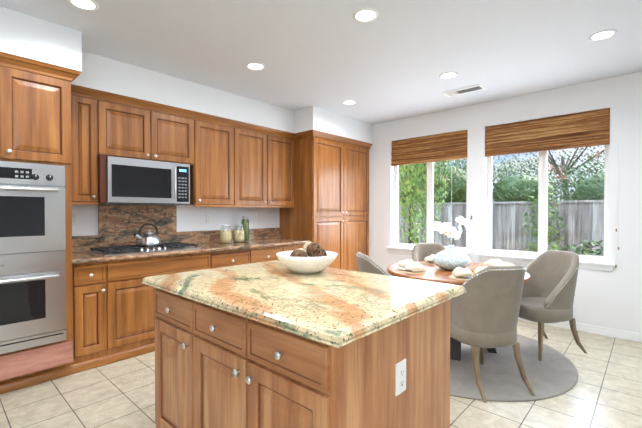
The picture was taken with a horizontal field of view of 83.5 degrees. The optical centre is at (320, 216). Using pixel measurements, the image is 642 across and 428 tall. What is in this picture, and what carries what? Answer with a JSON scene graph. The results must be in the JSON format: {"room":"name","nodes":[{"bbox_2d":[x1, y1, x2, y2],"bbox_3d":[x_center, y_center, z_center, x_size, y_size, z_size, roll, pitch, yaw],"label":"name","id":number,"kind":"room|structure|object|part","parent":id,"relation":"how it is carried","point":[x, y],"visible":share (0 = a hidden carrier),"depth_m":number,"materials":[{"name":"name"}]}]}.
{"room":"kitchen","nodes":[
{"label":"kitchen","id":0,"kind":"room"},
{"bbox_2d":[72,204,279,235],"bbox_3d":[-2.295,-0.092,3.703,0.200,2.740,7.800,1,1,43],"label":"wall","id":1,"kind":"structure","parent":0,"point":[191,218],"depth_m":4.48,"materials":[{"name":"white paint"}]},
{"bbox_2d":[0,52,75,163],"bbox_3d":[-2.521,-0.766,2.762,0.725,0.745,0.860,1,1,43],"label":"upper cabinet","id":2,"kind":"object","parent":1,"relation":"attached to","point":[38,99],"depth_m":2.68,"materials":[{"name":"brown wood"}]},
{"bbox_3d":[-0.990,-1.116,4.140,0.436,0.078,4.967,1,1,43],"label":"crown","id":3,"kind":"part","parent":2,"relation":"part of","materials":[{"name":"brown wood"}]},
{"bbox_2d":[72,212,77,224],"bbox_3d":[-2.379,0.021,3.456,0.009,0.118,0.072,1,1,43],"label":"outlet","id":4,"kind":"object","parent":1,"relation":"attached to","point":[75,218],"depth_m":3.46,"materials":[{"name":"white plastic"}]},
{"bbox_2d":[76,92,99,203],"bbox_3d":[-2.275,-0.602,3.318,0.338,0.950,0.290,1,1,43],"label":"upper cabinet","id":5,"kind":"object","parent":1,"relation":"attached to","point":[87,107],"depth_m":3.25,"materials":[{"name":"brown wood"}]},
{"bbox_2d":[96,152,191,207],"bbox_3d":[-1.858,-0.339,3.711,0.424,0.435,0.848,1,1,43],"label":"upper cabinet","id":6,"kind":"object","parent":1,"relation":"attached to","point":[126,181],"depth_m":3.53,"materials":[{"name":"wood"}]},
{"bbox_2d":[99,156,189,204],"bbox_3d":[-1.824,-0.339,3.716,0.468,0.435,0.795,1,1,43],"label":"microwave","id":7,"kind":"object","parent":6,"relation":"in","point":[127,180],"depth_m":3.55,"materials":[{"name":"silver metal"}]},
{"bbox_2d":[100,96,195,163],"bbox_3d":[-1.856,-0.828,3.772,0.338,0.510,0.950,1,1,43],"label":"upper cabinet","id":8,"kind":"object","parent":1,"relation":"attached to","point":[125,129],"depth_m":3.62,"materials":[{"name":"brown wood"}]},
{"bbox_2d":[76,204,279,251],"bbox_3d":[-1.550,0.104,4.349,0.024,0.462,2.772,1,1,43],"label":"backsplash","id":9,"kind":"structure","parent":1,"relation":"attached to","point":[117,226],"depth_m":3.86,"materials":[{"name":"brown stone"}]},
{"bbox_2d":[206,214,211,222],"bbox_3d":[-1.406,0.029,4.517,0.009,0.118,0.072,1,1,43],"label":"outlet","id":10,"kind":"object","parent":1,"relation":"attached to","point":[208,216],"depth_m":4.51,"materials":[{"name":"white plastic"}]},
{"bbox_2d":[192,116,235,206],"bbox_3d":[-1.359,-0.612,4.316,0.338,0.955,0.518,1,1,43],"label":"upper cabinet","id":11,"kind":"object","parent":1,"relation":"attached to","point":[214,170],"depth_m":4.20,"materials":[{"name":"brown wood"}]},
{"bbox_2d":[257,212,260,219],"bbox_3d":[-0.879,0.000,5.092,0.009,0.118,0.072,1,1,43],"label":"outlet","id":12,"kind":"object","parent":1,"relation":"attached to","point":[258,213],"depth_m":5.09,"materials":[{"name":"white plastic"}]},
{"bbox_2d":[236,128,295,207],"bbox_3d":[-0.840,-0.618,4.882,0.338,0.955,1.018,1,1,43],"label":"upper cabinet","id":13,"kind":"object","parent":1,"relation":"attached to","point":[265,161],"depth_m":4.74,"materials":[{"name":"brown wood"}]},
{"bbox_2d":[0,6,372,143],"bbox_3d":[-1.139,-1.313,4.223,0.780,0.310,5.050,1,1,43],"label":"soffit","id":14,"kind":"structure","parent":0,"point":[31,37],"depth_m":3.56,"materials":[{"name":"white paint"}]},
{"bbox_2d":[0,320,641,427],"bbox_3d":[0.505,1.358,1.151,7.800,0.100,7.800,1,1,43],"label":"floor","id":15,"kind":"structure","parent":0,"point":[605,391],"depth_m":2.54,"materials":[{"name":"tile"}]},
{"bbox_2d":[0,160,75,393],"bbox_3d":[-2.515,0.449,2.771,0.740,1.681,0.860,1,1,43],"label":"tall cabinet","id":16,"kind":"object","parent":15,"relation":"on","point":[70,304],"depth_m":2.68,"materials":[{"name":"brown wood"}]},
{"bbox_2d":[0,161,66,353],"bbox_3d":[-2.467,0.288,2.731,0.746,1.359,0.754,1,1,43],"label":"oven","id":17,"kind":"object","parent":16,"relation":"in","point":[33,194],"depth_m":2.65,"materials":[{"name":"silver metal"}]},
{"bbox_2d":[76,264,107,372],"bbox_3d":[-2.178,0.836,3.233,0.618,0.895,0.270,1,1,43],"label":"base cabinet","id":18,"kind":"object","parent":15,"relation":"on","point":[91,279],"depth_m":3.04,"materials":[{"name":"brown wood"}]},
{"bbox_2d":[108,252,211,363],"bbox_3d":[-1.748,0.831,3.702,0.618,0.895,1.003,1,1,43],"label":"base cabinet","id":19,"kind":"object","parent":15,"relation":"on","point":[131,302],"depth_m":3.30,"materials":[{"name":"brown wood"}]},
{"bbox_2d":[76,236,311,263],"bbox_3d":[-1.318,0.358,4.138,0.655,0.040,2.772,1,1,43],"label":"countertop","id":20,"kind":"structure","parent":19,"relation":"on","point":[169,249],"depth_m":3.60,"materials":[{"name":"brown stone"}]},
{"bbox_2d":[87,242,200,255],"bbox_3d":[-1.768,0.322,3.646,0.510,0.044,0.920,1,1,43],"label":"cooktop","id":21,"kind":"object","parent":20,"relation":"in","point":[174,246],"depth_m":3.51,"materials":[{"name":"black metal"}]},
{"bbox_2d":[133,223,160,245],"bbox_3d":[-1.805,0.185,3.730,0.225,0.229,0.268,1,1,43],"label":"kettle","id":22,"kind":"object","parent":20,"relation":"on","point":[148,238],"visible":1,"depth_m":3.68,"materials":[{"name":"silver metal"}]},
{"bbox_2d":[220,225,231,242],"bbox_3d":[-1.185,0.221,4.473,0.144,0.225,0.144,1,1,43],"label":"jar","id":23,"kind":"object","parent":20,"relation":"on","point":[225,236],"visible":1,"depth_m":4.42,"materials":[{"name":"clear glass"}]},
{"bbox_2d":[233,225,244,242],"bbox_3d":[-1.053,0.221,4.617,0.144,0.222,0.144,1,1,43],"label":"jar","id":24,"kind":"object","parent":20,"relation":"on","point":[239,236],"visible":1,"depth_m":4.56,"materials":[{"name":"clear glass"}]},
{"bbox_2d":[241,215,248,240],"bbox_3d":[-1.011,0.160,4.788,0.112,0.340,0.112,1,1,43],"label":"jar","id":25,"kind":"object","parent":20,"relation":"on","point":[245,224],"visible":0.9,"depth_m":4.75,"materials":[{"name":"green glass"}]},
{"bbox_2d":[212,248,251,267],"bbox_3d":[-1.233,0.824,4.263,0.618,0.895,0.520,1,1,43],"label":"base cabinet","id":26,"kind":"object","parent":15,"relation":"on","point":[219,259],"depth_m":4.05,"materials":[{"name":"brown wood"}]},
{"bbox_2d":[252,244,303,262],"bbox_3d":[-0.725,0.818,4.817,0.618,0.895,0.983,1,1,43],"label":"base cabinet","id":27,"kind":"object","parent":15,"relation":"on","point":[258,254],"depth_m":4.45,"materials":[{"name":"brown wood"}]},
{"bbox_2d":[146,284,449,427],"bbox_3d":[-0.170,0.847,1.915,1.384,0.906,0.919,1,1,43],"label":"kitchen island","id":28,"kind":"object","parent":15,"relation":"on","point":[273,344],"depth_m":1.48,"materials":[{"name":"brown wood"}]},
{"bbox_2d":[142,260,465,351],"bbox_3d":[-0.147,0.370,1.952,1.478,0.045,1.022,1,1,43],"label":"island countertop","id":29,"kind":"structure","parent":28,"relation":"on","point":[343,308],"depth_m":1.60,"materials":[{"name":"beige stone"}]},
{"bbox_2d":[276,242,337,273],"bbox_3d":[-0.086,0.251,2.224,0.380,0.187,0.380,1,1,43],"label":"bowl","id":30,"kind":"object","parent":29,"relation":"on","point":[311,257],"visible":1,"depth_m":2.12,"materials":[{"name":"ceramic"}]},
{"bbox_2d":[395,359,405,395],"bbox_3d":[0.319,0.640,1.428,0.009,0.125,0.075,1,1,43],"label":"outlet","id":31,"kind":"object","parent":28,"relation":"attached to","point":[400,364],"depth_m":1.42,"materials":[{"name":"white plastic"}]},
{"bbox_2d":[280,130,343,268],"bbox_3d":[-0.139,0.044,5.388,0.698,2.428,0.664,1,1,43],"label":"tall cabinet","id":32,"kind":"object","parent":15,"relation":"on","point":[318,214],"depth_m":5.09,"materials":[{"name":"brown wood"}]},
{"bbox_2d":[344,137,371,270],"bbox_3d":[0.311,0.039,5.878,0.698,2.428,0.666,1,1,43],"label":"tall cabinet","id":33,"kind":"object","parent":15,"relation":"on","point":[356,153],"depth_m":5.61,"materials":[{"name":"brown wood"}]},
{"bbox_2d":[450,334,577,401],"bbox_3d":[1.313,1.275,3.422,1.850,0.011,1.850,1,1,43],"label":"rug","id":34,"kind":"object","parent":15,"relation":"on","point":[553,373],"visible":0.44,"depth_m":2.90,"materials":[{"name":"grey carpet"}]},
{"bbox_2d":[355,252,388,275],"bbox_3d":[0.605,0.805,3.371,0.687,0.930,0.702,1,1,43],"label":"chair","id":35,"kind":"object","parent":34,"relation":"on","point":[367,264],"visible":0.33,"depth_m":3.17,"materials":[{"name":"fabric"}]},
{"bbox_2d":[411,243,446,260],"bbox_3d":[1.325,0.795,4.211,0.689,0.930,0.700,1,1,43],"label":"chair","id":36,"kind":"object","parent":34,"relation":"on","point":[421,251],"visible":0.17,"depth_m":4.40,"materials":[{"name":"fabric"}]},
{"bbox_2d":[387,261,530,360],"bbox_3d":[1.308,0.895,3.530,1.300,0.746,1.300,1,1,43],"label":"dining table","id":37,"kind":"object","parent":34,"relation":"on","point":[435,273],"visible":0.25,"depth_m":3.22,"materials":[{"name":"brown wood"}]},
{"bbox_2d":[394,259,428,273],"bbox_3d":[0.871,0.476,3.476,0.364,0.094,0.351,1,1,43],"label":"place setting","id":38,"kind":"object","parent":37,"relation":"on","point":[409,266],"visible":1,"depth_m":3.38,"materials":[{"name":"white ceramic"}]},
{"bbox_2d":[421,254,434,264],"bbox_3d":[1.313,0.470,3.965,0.362,0.094,0.352,1,1,43],"label":"place setting","id":39,"kind":"object","parent":37,"relation":"on","point":[428,260],"visible":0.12,"depth_m":3.92,"materials":[{"name":"white ceramic"}]},
{"bbox_2d":[430,216,471,269],"bbox_3d":[1.302,0.258,3.559,0.356,0.527,0.793,1,1,43],"label":"vase","id":40,"kind":"object","parent":37,"relation":"on","point":[451,257],"visible":0.98,"depth_m":3.45,"materials":[{"name":"ceramic"}]},
{"bbox_2d":[449,266,483,280],"bbox_3d":[1.304,0.481,3.085,0.362,0.094,0.352,1,1,43],"label":"place setting","id":41,"kind":"object","parent":37,"relation":"on","point":[459,273],"visible":0.48,"depth_m":3.05,"materials":[{"name":"white ceramic"}]},
{"bbox_2d":[482,259,513,267],"bbox_3d":[1.748,0.475,3.529,0.354,0.094,0.361,1,1,43],"label":"place setting","id":42,"kind":"object","parent":37,"relation":"on","point":[492,262],"visible":0.31,"depth_m":3.57,"materials":[{"name":"white ceramic"}]},
{"bbox_2d":[450,265,534,402],"bbox_3d":[1.260,0.812,2.783,0.703,0.930,0.663,1,1,43],"label":"chair","id":43,"kind":"object","parent":34,"relation":"on","point":[484,310],"visible":0.85,"depth_m":2.58,"materials":[{"name":"fabric"}]},
{"bbox_3d":[1.260,1.048,2.786,0.703,0.458,0.663,1,1,43],"label":"seat","id":44,"kind":"part","parent":43,"relation":"part of","materials":[{"name":"fabric"}]},
{"bbox_2d":[518,250,586,360],"bbox_3d":[2.134,0.804,3.438,0.645,0.930,0.699,1,1,43],"label":"chair","id":45,"kind":"object","parent":34,"relation":"on","point":[548,291],"visible":0.79,"depth_m":3.31,"materials":[{"name":"fabric"}]},
{"bbox_3d":[2.134,1.040,3.441,0.645,0.458,0.699,1,1,43],"label":"seat","id":46,"kind":"part","parent":45,"relation":"part of","materials":[{"name":"fabric"}]},
{"bbox_2d":[0,0,641,124],"bbox_3d":[0.505,-1.482,1.118,7.800,0.100,7.800,1,1,43],"label":"ceiling","id":47,"kind":"structure","parent":0,"point":[394,60],"depth_m":3.06,"materials":[{"name":"white paint"}]},
{"bbox_2d":[67,0,98,10],"bbox_3d":[-1.605,-1.442,2.433,0.180,0.007,0.170,1,1,43],"label":"recessed light","id":48,"kind":"object","parent":47,"relation":"in","point":[88,5],"depth_m":2.45,"materials":[{"name":"white"}]},
{"bbox_2d":[246,62,264,70],"bbox_3d":[-0.635,-1.455,3.485,0.188,0.007,0.180,1,1,43],"label":"recessed light","id":49,"kind":"object","parent":47,"relation":"in","point":[252,66],"depth_m":3.49,"materials":[{"name":"white"}]},
{"bbox_2d":[342,100,355,104],"bbox_3d":[0.367,-1.468,4.617,0.182,0.007,0.185,1,1,43],"label":"recessed light","id":50,"kind":"object","parent":47,"relation":"in","point":[348,102],"depth_m":4.64,"materials":[{"name":"white"}]},
{"bbox_2d":[353,8,377,22],"bbox_3d":[0.321,-1.444,2.580,0.182,0.007,0.186,1,1,43],"label":"recessed light","id":51,"kind":"object","parent":47,"relation":"in","point":[364,15],"depth_m":2.59,"materials":[{"name":"white"}]},
{"bbox_2d":[439,72,457,78],"bbox_3d":[1.317,-1.457,3.706,0.177,0.007,0.188,1,1,43],"label":"recessed light","id":52,"kind":"object","parent":47,"relation":"in","point":[447,75],"depth_m":3.73,"materials":[{"name":"white"}]},
{"bbox_2d":[442,84,485,96],"bbox_3d":[1.661,-1.458,4.183,0.440,0.018,0.170,1,1,43],"label":"ceiling vent","id":53,"kind":"object","parent":47,"relation":"in","point":[465,90],"visible":1,"depth_m":4.15,"materials":[{"name":"white metal"}]},
{"bbox_2d":[588,29,617,40],"bbox_3d":[2.248,-1.448,2.868,0.181,0.007,0.187,1,1,43],"label":"recessed light","id":54,"kind":"object","parent":47,"relation":"in","point":[605,34],"depth_m":2.87,"materials":[{"name":"white"}]},
{"bbox_2d":[368,72,641,332],"bbox_3d":[3.148,-0.094,3.867,7.600,2.740,0.200,1,1,43],"label":"wall","id":55,"kind":"structure","parent":0,"point":[610,299],"depth_m":4.00,"materials":[{"name":"white paint"}]},
{"bbox_2d":[386,247,470,255],"bbox_3d":[1.542,0.523,5.245,1.290,0.084,0.150,1,1,43],"label":"window sill","id":56,"kind":"structure","parent":55,"relation":"attached to","point":[400,250],"depth_m":5.47,"materials":[{"name":"white"}]},
{"bbox_2d":[391,130,467,165],"bbox_3d":[1.549,-0.975,5.235,1.168,0.386,0.083,1,1,43],"label":"window blind","id":57,"kind":"object","parent":55,"relation":"attached to","point":[441,147],"visible":0.94,"depth_m":5.18,"materials":[{"name":"brown wood"}]},
{"bbox_2d":[394,162,466,251],"bbox_3d":[1.607,-0.346,5.305,1.180,1.650,0.080,1,1,43],"label":"window","id":58,"kind":"structure","parent":55,"relation":"in","point":[430,197],"depth_m":5.30,"materials":[{"name":"white plastic"}]},
{"bbox_2d":[398,159,466,246],"bbox_3d":[1.613,-0.346,5.312,1.120,1.590,0.004,1,1,43],"label":"window panel","id":59,"kind":"object","parent":58,"relation":"attached to","point":[434,202],"depth_m":5.27,"materials":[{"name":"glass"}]},
{"bbox_2d":[478,254,614,270],"bbox_3d":[2.607,0.535,4.268,1.380,0.084,0.150,1,1,43],"label":"window sill","id":60,"kind":"structure","parent":55,"relation":"attached to","point":[582,265],"depth_m":4.30,"materials":[{"name":"white"}]},
{"bbox_2d":[485,108,609,156],"bbox_3d":[2.614,-0.963,4.258,1.258,0.386,0.083,1,1,43],"label":"window blind","id":61,"kind":"object","parent":55,"relation":"attached to","point":[583,129],"visible":0.98,"depth_m":4.18,"materials":[{"name":"brown wood"}]},
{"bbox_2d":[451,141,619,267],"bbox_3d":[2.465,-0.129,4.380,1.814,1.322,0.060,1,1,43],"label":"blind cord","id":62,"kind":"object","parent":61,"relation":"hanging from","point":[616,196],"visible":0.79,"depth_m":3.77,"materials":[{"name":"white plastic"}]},
{"bbox_2d":[487,144,609,261],"bbox_3d":[2.671,-0.334,4.328,1.270,1.650,0.080,1,1,43],"label":"window","id":63,"kind":"structure","parent":55,"relation":"in","point":[542,199],"depth_m":4.31,"materials":[{"name":"white plastic"}]},
{"bbox_2d":[492,146,603,256],"bbox_3d":[2.678,-0.334,4.336,1.210,1.590,0.004,1,1,43],"label":"window panel","id":64,"kind":"object","parent":63,"relation":"attached to","point":[553,202],"visible":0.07,"depth_m":4.24,"materials":[{"name":"clear glass"}]},
{"bbox_2d":[518,317,641,342],"bbox_3d":[3.337,1.235,3.563,6.890,0.090,0.014,1,1,43],"label":"baseboard","id":65,"kind":"structure","parent":55,"relation":"attached to","point":[614,333],"depth_m":3.86,"materials":[{"name":"white"}]},
{"label":"outside","id":66,"kind":"structure","parent":0,"visible":0},
{"bbox_3d":[8.703,1.408,9.645,24.000,0.100,15.800,1,1,43],"label":"ground","id":67,"kind":"structure","parent":66,"visible":0},
{"bbox_2d":[399,200,603,255],"bbox_3d":[1.716,0.536,7.535,10.780,1.695,3.160,1,1,43],"label":"fence","id":68,"kind":"object","parent":67,"relation":"on","point":[503,207],"depth_m":7.33,"materials":[{"name":"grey wood"}]},
{"bbox_2d":[399,161,603,255],"bbox_3d":[3.682,-0.266,6.085,5.115,3.435,2.498,1,1,43],"label":"shrubs","id":69,"kind":"object","parent":67,"relation":"on","point":[420,177],"depth_m":6.78,"materials":[{"name":"green plant"}]},
{"bbox_2d":[399,146,604,240],"bbox_3d":[5.526,-1.217,10.876,10.963,5.138,7.221,1,1,43],"label":"trees","id":70,"kind":"object","parent":67,"relation":"on","point":[593,180],"depth_m":9.13,"materials":[{"name":"green plant"}]}
]}

